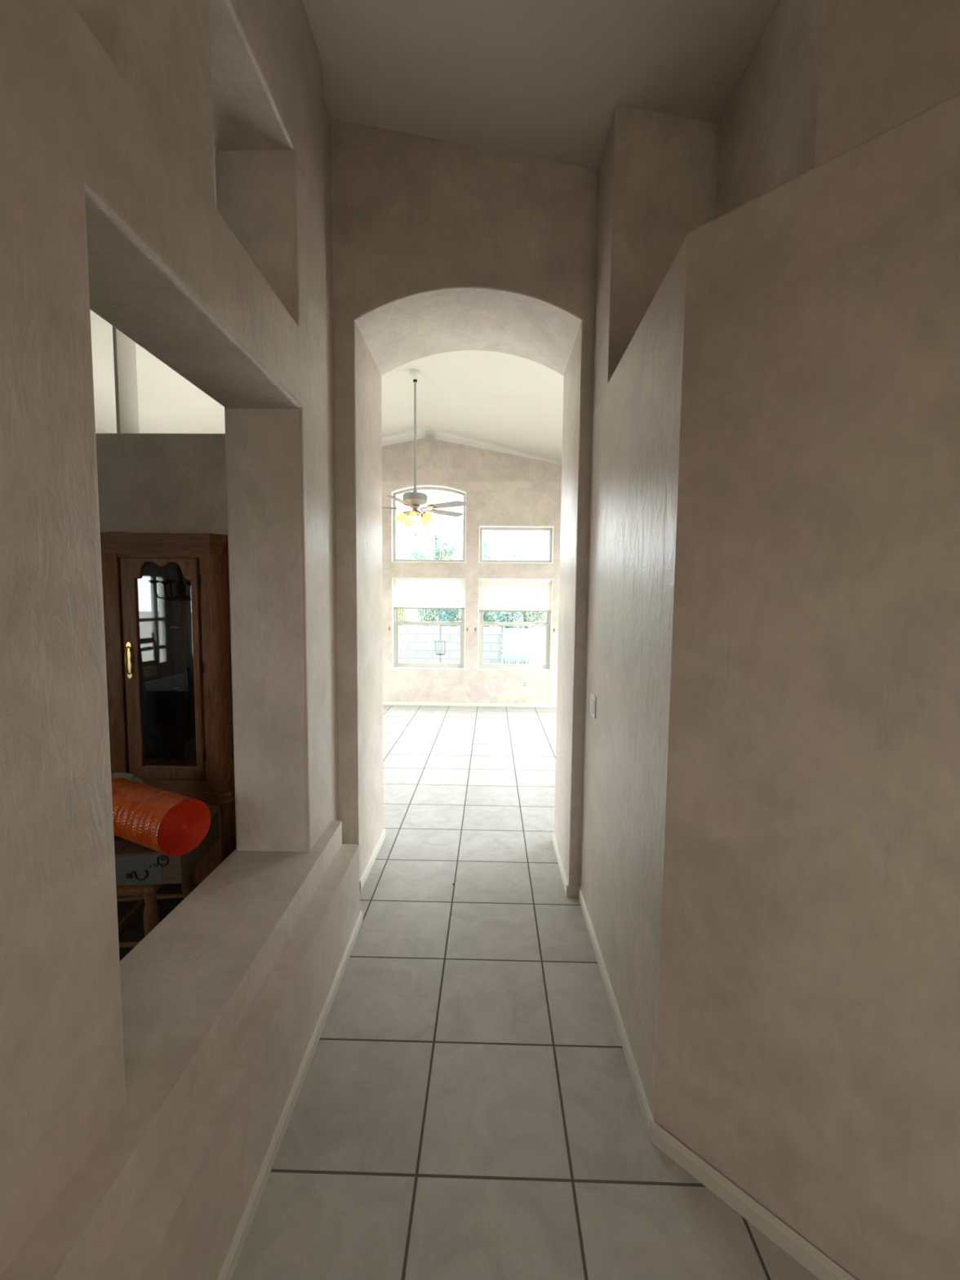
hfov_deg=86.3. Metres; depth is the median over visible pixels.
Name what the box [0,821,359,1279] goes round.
ledge
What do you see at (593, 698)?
light switch
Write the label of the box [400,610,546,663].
ground
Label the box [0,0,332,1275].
wall
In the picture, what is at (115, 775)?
crumpled paper
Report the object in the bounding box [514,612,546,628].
shrub
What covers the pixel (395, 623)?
window
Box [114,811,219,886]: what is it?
cardboard box
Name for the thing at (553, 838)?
baseboard
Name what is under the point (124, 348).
wall
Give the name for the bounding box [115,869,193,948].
dining chair
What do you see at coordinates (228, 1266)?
baseboard
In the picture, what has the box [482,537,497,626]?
tree
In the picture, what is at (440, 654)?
lantern
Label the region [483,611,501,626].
shrub
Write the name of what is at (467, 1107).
floor
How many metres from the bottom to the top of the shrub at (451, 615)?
2.263 m
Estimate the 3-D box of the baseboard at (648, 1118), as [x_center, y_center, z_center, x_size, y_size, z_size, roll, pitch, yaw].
[0.555,1.491,2.277,0.012,0.062,1.340,1,4,1]
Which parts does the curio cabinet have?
door handle, door, rail, crown moulding, moulding, corner post, rail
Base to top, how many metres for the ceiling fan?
1.800 m
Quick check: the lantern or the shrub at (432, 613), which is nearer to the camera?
the lantern
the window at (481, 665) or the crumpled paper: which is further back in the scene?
the window at (481, 665)
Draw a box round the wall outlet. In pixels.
[522,680,527,687]
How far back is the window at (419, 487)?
8.12 m
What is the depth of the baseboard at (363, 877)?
3.26 m
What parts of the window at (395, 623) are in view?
sash, sash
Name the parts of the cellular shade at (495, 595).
rail, head rail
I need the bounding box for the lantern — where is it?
[434,625,446,662]
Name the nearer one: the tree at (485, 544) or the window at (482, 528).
the window at (482, 528)
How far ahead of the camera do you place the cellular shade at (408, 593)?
8.19 m
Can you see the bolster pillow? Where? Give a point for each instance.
(161, 820)
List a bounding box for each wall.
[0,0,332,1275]
[95,426,110,433]
[95,433,227,534]
[112,325,139,433]
[323,97,338,821]
[330,118,599,885]
[382,437,561,703]
[398,626,502,663]
[502,628,546,664]
[580,93,959,1279]
[592,104,719,411]
[715,0,959,217]
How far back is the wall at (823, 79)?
1.57 m
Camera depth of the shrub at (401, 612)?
13.95 m
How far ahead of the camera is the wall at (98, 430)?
5.73 m
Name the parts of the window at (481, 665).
sash, sash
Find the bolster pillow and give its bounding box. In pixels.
[111,777,210,856]
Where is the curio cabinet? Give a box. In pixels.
[100,532,235,884]
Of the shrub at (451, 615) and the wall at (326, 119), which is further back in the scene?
the shrub at (451, 615)
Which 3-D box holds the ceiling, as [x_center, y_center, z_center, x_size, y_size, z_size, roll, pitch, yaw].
[-0.946,-2.546,2.613,7.240,0.988,11.350,1,4,1]
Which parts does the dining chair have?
seat, leg, leg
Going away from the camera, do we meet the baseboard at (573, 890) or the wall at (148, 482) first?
the baseboard at (573, 890)
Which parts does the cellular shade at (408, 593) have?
head rail, rail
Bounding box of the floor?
[116,704,819,1279]
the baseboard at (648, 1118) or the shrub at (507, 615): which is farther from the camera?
the shrub at (507, 615)
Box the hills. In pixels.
[396,530,549,612]
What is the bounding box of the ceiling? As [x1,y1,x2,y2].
[89,0,779,464]
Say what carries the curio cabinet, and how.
on the floor
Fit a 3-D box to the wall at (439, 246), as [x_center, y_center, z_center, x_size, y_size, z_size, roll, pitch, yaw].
[-0.186,-0.677,3.148,1.780,4.280,0.690,1,4,1]
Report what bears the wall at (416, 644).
on the ground
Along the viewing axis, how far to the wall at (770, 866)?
1.27 m
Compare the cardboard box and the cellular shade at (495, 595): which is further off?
the cellular shade at (495, 595)
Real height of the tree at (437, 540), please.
4.724 m
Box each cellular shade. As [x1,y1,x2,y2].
[393,578,464,609]
[479,579,551,612]
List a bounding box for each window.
[391,484,466,562]
[391,577,465,669]
[477,578,553,670]
[478,525,554,563]
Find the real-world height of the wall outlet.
0.114 m
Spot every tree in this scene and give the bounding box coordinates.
[409,520,458,618]
[448,546,461,626]
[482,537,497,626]
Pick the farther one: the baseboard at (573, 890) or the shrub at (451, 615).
the shrub at (451, 615)
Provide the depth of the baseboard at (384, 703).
8.24 m
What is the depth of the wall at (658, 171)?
2.33 m
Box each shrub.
[398,608,409,626]
[416,608,448,626]
[437,608,461,626]
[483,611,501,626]
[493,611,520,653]
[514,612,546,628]
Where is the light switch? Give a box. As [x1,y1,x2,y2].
[590,692,595,719]
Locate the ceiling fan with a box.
[382,369,466,536]
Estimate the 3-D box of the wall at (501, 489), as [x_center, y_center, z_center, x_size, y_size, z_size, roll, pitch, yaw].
[-0.845,-1.026,8.217,7.140,4.360,0.200,1,4,1]
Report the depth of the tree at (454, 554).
16.82 m
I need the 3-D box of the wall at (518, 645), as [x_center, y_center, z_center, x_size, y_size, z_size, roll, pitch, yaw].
[4.922,0.283,13.003,8.700,1.060,0.200,1,4,1]
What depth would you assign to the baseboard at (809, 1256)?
1.40 m
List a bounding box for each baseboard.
[217,910,363,1279]
[359,827,385,890]
[382,702,556,706]
[551,831,568,894]
[566,884,579,897]
[577,885,653,1139]
[650,1120,857,1279]
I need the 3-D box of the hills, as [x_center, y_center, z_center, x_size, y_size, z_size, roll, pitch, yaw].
[3.188,-23.405,138.598,240.000,31.232,110.000,1,4,1]
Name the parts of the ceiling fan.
blade, lamp shade, lamp shade, lamp shade, lamp shade, lamp shade, blade, blade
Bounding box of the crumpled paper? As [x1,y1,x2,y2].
[111,772,144,784]

